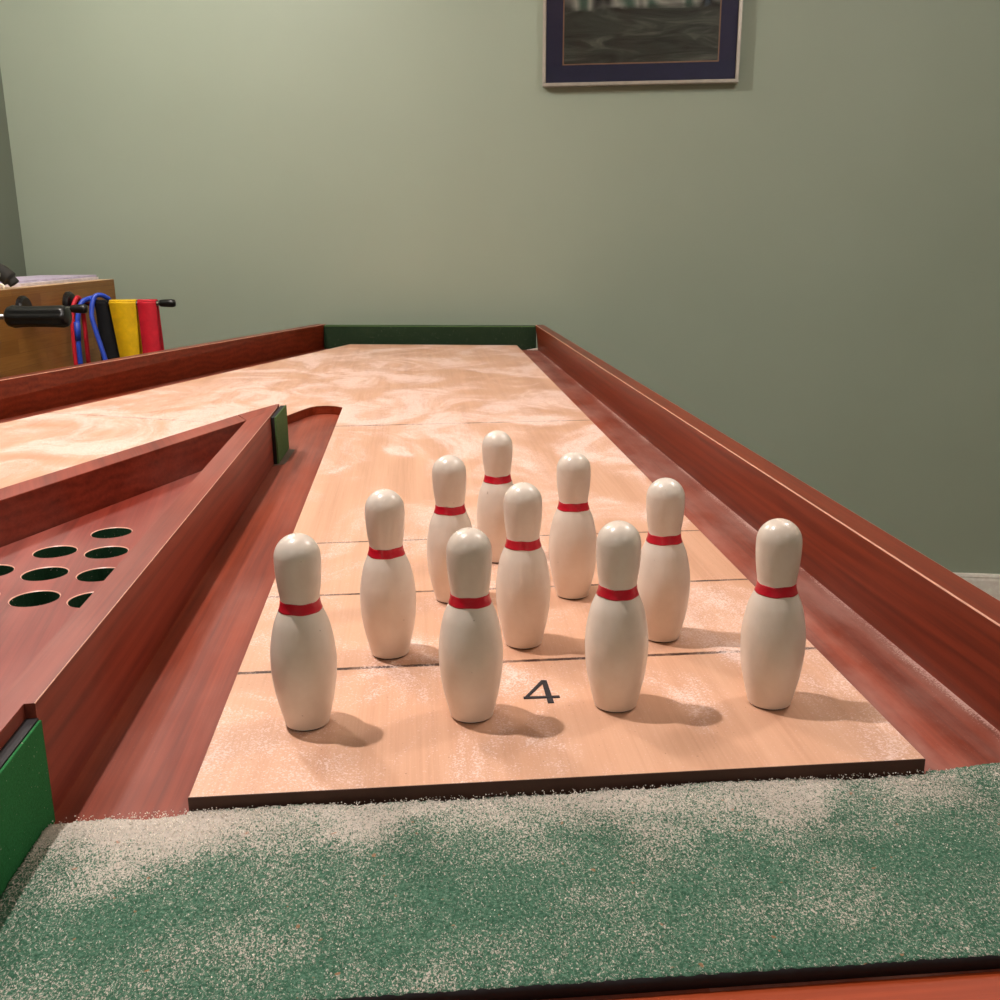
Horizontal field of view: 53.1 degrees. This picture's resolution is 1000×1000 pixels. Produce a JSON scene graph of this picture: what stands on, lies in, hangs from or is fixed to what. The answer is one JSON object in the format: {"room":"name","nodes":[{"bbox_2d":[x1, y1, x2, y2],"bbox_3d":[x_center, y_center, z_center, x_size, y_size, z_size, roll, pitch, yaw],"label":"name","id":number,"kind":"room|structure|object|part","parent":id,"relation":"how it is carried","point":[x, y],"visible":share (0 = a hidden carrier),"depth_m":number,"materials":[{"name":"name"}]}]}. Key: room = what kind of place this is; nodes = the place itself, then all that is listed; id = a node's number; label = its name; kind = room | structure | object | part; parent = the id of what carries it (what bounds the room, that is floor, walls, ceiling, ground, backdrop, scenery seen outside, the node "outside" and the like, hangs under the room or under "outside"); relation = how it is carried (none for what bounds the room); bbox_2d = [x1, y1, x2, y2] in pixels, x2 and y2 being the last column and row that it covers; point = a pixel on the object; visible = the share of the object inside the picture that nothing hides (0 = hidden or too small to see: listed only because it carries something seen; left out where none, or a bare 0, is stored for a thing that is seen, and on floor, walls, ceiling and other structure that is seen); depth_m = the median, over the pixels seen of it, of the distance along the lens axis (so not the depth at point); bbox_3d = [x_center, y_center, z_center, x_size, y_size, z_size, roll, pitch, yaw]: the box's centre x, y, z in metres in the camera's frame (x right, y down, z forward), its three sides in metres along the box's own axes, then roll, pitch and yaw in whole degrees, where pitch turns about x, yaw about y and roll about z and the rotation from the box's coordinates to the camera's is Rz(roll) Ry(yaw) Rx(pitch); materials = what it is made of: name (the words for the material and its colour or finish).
{"room":"game room","nodes":[
{"label":"game room","id":0,"kind":"room"},
{"bbox_2d":[0,68,26,276],"bbox_3d":[-2.281,-0.300,0.779,0.100,2.800,6.200,2,15,8],"label":"wall","id":1,"kind":"structure","parent":0,"point":[11,245],"depth_m":3.68,"materials":[{"name":"green paint"}]},
{"bbox_2d":[0,0,999,573],"bbox_3d":[0.780,-1.023,3.435,5.400,2.800,0.100,2,15,8],"label":"wall","id":2,"kind":"structure","parent":0,"point":[800,256],"depth_m":3.48,"materials":[{"name":"green paint"}]},
{"bbox_2d":[542,0,742,87],"bbox_3d":[0.461,-1.637,3.247,0.646,0.544,0.032,2,15,8],"label":"framed picture","id":3,"kind":"object","parent":2,"relation":"attached to","point":[587,43],"visible":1,"depth_m":3.28,"materials":[{"name":"paper"}]},
{"bbox_2d":[564,0,719,63],"bbox_3d":[0.460,-1.636,3.244,0.505,0.404,0.001,2,15,8],"label":"print","id":4,"kind":"object","parent":3,"relation":"attached to","point":[595,31],"depth_m":3.27},
{"bbox_2d":[953,572,999,600],"bbox_3d":[0.784,0.292,3.720,5.160,0.110,0.014,2,15,8],"label":"baseboard","id":5,"kind":"structure","parent":2,"relation":"attached to","point":[989,583],"depth_m":3.58,"materials":[{"name":"white paint"}]},
{"bbox_3d":[0.356,1.173,0.785,6.697,0.100,7.448,-2,15,-5],"label":"floor","id":6,"kind":"structure","parent":0,"visible":0},
{"bbox_2d":[0,279,175,377],"bbox_3d":[-1.400,-0.086,3.176,0.660,1.155,1.296,0,15,2],"label":"foosball table","id":7,"kind":"object","parent":6,"relation":"on","point":[35,321],"visible":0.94,"depth_m":3.07,"materials":[{"name":"brown wood"}]},
{"bbox_2d":[0,263,18,288],"bbox_3d":[-1.528,-0.672,2.940,0.198,0.098,0.088,-2,15,-5],"label":"pouch","id":8,"kind":"object","parent":7,"relation":"on","point":[7,276],"visible":1,"depth_m":2.95,"materials":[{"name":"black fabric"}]},
{"bbox_3d":[-1.230,-0.488,2.662,0.165,0.061,0.061,0,15,2],"label":"handle","id":9,"kind":"part","parent":7,"relation":"part of","materials":[{"name":"black plastic"}]},
{"bbox_2d":[0,277,98,286],"bbox_3d":[-1.583,-0.734,3.362,0.230,0.009,0.570,0,15,2],"label":"paper stack","id":10,"kind":"object","parent":7,"relation":"on","point":[87,278],"visible":0.6,"depth_m":3.28,"materials":[{"name":"white paper"}]},
{"bbox_2d":[0,275,96,282],"bbox_3d":[-1.589,-0.748,3.384,0.212,0.007,0.540,0,15,3],"label":"magazine","id":11,"kind":"object","parent":10,"relation":"on","point":[36,278],"visible":0.87,"depth_m":3.41,"materials":[{"name":"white paper"}]},
{"bbox_2d":[70,295,90,364],"bbox_3d":[-1.394,-0.538,3.319,0.019,0.278,0.097,1,15,6],"label":"tube","id":12,"kind":"object","parent":7,"relation":"hanging from","point":[77,298],"visible":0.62,"depth_m":3.30,"materials":[{"name":"red rubber"}]},
{"bbox_2d":[74,296,96,364],"bbox_3d":[-1.357,-0.536,3.313,0.022,0.276,0.117,7,17,28],"label":"tube","id":13,"kind":"object","parent":7,"relation":"hanging from","point":[77,330],"visible":0.54,"depth_m":3.27,"materials":[{"name":"blue rubber"}]},
{"bbox_2d":[89,293,111,359],"bbox_3d":[-1.312,-0.541,3.315,0.068,0.287,0.102,-2,15,-5],"label":"tube","id":14,"kind":"object","parent":7,"relation":"hanging from","point":[95,296],"visible":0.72,"depth_m":3.27,"materials":[{"name":"blue rubber"}]},
{"bbox_2d":[95,300,119,360],"bbox_3d":[-1.296,-0.537,3.323,0.064,0.252,0.031,0,15,2],"label":"strap","id":15,"kind":"object","parent":7,"relation":"hanging from","point":[103,314],"visible":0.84,"depth_m":3.31,"materials":[{"name":"black fabric"}]},
{"bbox_3d":[-1.259,-0.647,3.293,0.297,0.015,0.015,0,15,2],"label":"rod","id":16,"kind":"part","parent":7,"relation":"part of","materials":[{"name":"metal"}]},
{"bbox_2d":[109,299,142,356],"bbox_3d":[-1.238,-0.542,3.320,0.089,0.243,0.032,0,15,2],"label":"band","id":17,"kind":"object","parent":7,"relation":"hanging from","point":[124,312],"visible":0.86,"depth_m":3.30,"materials":[{"name":"yellow rubber"}]},
{"bbox_2d":[137,299,163,353],"bbox_3d":[-1.155,-0.537,3.318,0.068,0.253,0.032,0,15,2],"label":"band","id":18,"kind":"object","parent":7,"relation":"hanging from","point":[148,312],"visible":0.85,"depth_m":3.30,"materials":[{"name":"red rubber"}]},
{"bbox_2d":[0,324,999,999],"bbox_3d":[-0.721,0.279,2.074,2.062,0.997,3.380,-2,15,-5],"label":"table","id":19,"kind":"object","parent":6,"relation":"on","point":[147,500],"visible":1,"depth_m":0.74,"materials":[{"name":"brown wood"}]},
{"bbox_2d":[0,471,200,696],"bbox_3d":[-0.625,0.114,1.003,0.532,0.031,1.352,-2,15,-5],"label":"tray","id":20,"kind":"object","parent":19,"relation":"on","point":[50,566],"depth_m":1.14,"materials":[{"name":"red wood"}]},
{"bbox_3d":[-0.655,0.085,1.010,0.043,0.086,1.540,4,15,17],"label":"divider rail","id":21,"kind":"part","parent":19,"relation":"part of","materials":[{"name":"brown wood"}]},
{"bbox_3d":[-0.351,0.064,1.081,0.034,0.086,1.500,-2,15,-5],"label":"divider rail","id":22,"kind":"part","parent":19,"relation":"part of","materials":[{"name":"brown wood"}]},
{"bbox_3d":[-1.132,-0.201,2.120,0.036,0.086,3.204,4,15,18],"label":"rail","id":23,"kind":"part","parent":19,"relation":"part of","materials":[{"name":"brown wood"}]},
{"bbox_2d":[270,533,336,730],"bbox_3d":[-0.148,0.097,0.745,0.049,0.150,0.049,0,15,4],"label":"pin","id":24,"kind":"object","parent":19,"relation":"on","point":[303,655],"visible":1,"depth_m":0.73,"materials":[{"name":"white plastic"}]},
{"bbox_2d":[360,489,415,659],"bbox_3d":[-0.098,0.064,0.872,0.049,0.150,0.049,-11,18,-34],"label":"pin","id":25,"kind":"object","parent":19,"relation":"on","point":[387,585],"visible":1,"depth_m":0.86,"materials":[{"name":"white plastic"}]},
{"bbox_2d":[427,455,471,603],"bbox_3d":[-0.050,0.028,1.005,0.049,0.150,0.049,2,15,9],"label":"pin","id":26,"kind":"object","parent":19,"relation":"on","point":[450,515],"visible":0.81,"depth_m":0.99,"materials":[{"name":"white plastic"}]},
{"bbox_2d":[439,527,502,722],"bbox_3d":[-0.022,0.093,0.755,0.049,0.150,0.049,2,15,9],"label":"pin","id":27,"kind":"object","parent":19,"relation":"on","point":[470,637],"visible":1,"depth_m":0.74,"materials":[{"name":"white plastic"}]},
{"bbox_2d":[476,430,513,562],"bbox_3d":[-0.003,-0.005,1.129,0.049,0.150,0.049,2,15,10],"label":"pin","id":28,"kind":"object","parent":19,"relation":"on","point":[497,449],"visible":0.84,"depth_m":1.11,"materials":[{"name":"white plastic"}]},
{"bbox_2d":[4,766,999,998],"bbox_3d":[0.055,0.220,0.600,0.684,0.002,0.176,-2,15,-5],"label":"powder","id":29,"kind":"object","parent":19,"relation":"on","point":[669,794],"visible":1,"depth_m":0.65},
{"bbox_2d":[496,482,550,648],"bbox_3d":[0.021,0.057,0.891,0.049,0.150,0.049,-2,15,-4],"label":"pin","id":30,"kind":"object","parent":19,"relation":"on","point":[523,588],"visible":1,"depth_m":0.88,"materials":[{"name":"white plastic"}]},
{"bbox_2d":[549,452,596,599],"bbox_3d":[0.074,0.025,1.013,0.049,0.150,0.049,9,18,33],"label":"pin","id":31,"kind":"object","parent":19,"relation":"on","point":[573,537],"visible":1,"depth_m":1.00,"materials":[{"name":"white plastic"}]},
{"bbox_2d":[585,520,647,712],"bbox_3d":[0.090,0.088,0.770,0.049,0.150,0.049,11,19,38],"label":"pin","id":32,"kind":"object","parent":19,"relation":"on","point":[616,633],"visible":1,"depth_m":0.75,"materials":[{"name":"white plastic"}]},
{"bbox_2d":[637,478,689,642],"bbox_3d":[0.148,0.053,0.903,0.049,0.150,0.049,-2,15,-4],"label":"pin","id":33,"kind":"object","parent":19,"relation":"on","point":[663,582],"visible":0.94,"depth_m":0.89,"materials":[{"name":"white plastic"}]},
{"bbox_3d":[0.284,-0.166,1.939,0.031,0.086,3.160,-2,15,-5],"label":"rail","id":34,"kind":"part","parent":19,"relation":"part of","materials":[{"name":"brown wood"}]},
{"bbox_2d":[740,518,805,709],"bbox_3d":[0.212,0.087,0.772,0.049,0.150,0.049,2,15,11],"label":"pin","id":35,"kind":"object","parent":19,"relation":"on","point":[773,630],"visible":1,"depth_m":0.76,"materials":[{"name":"white plastic"}]}
]}

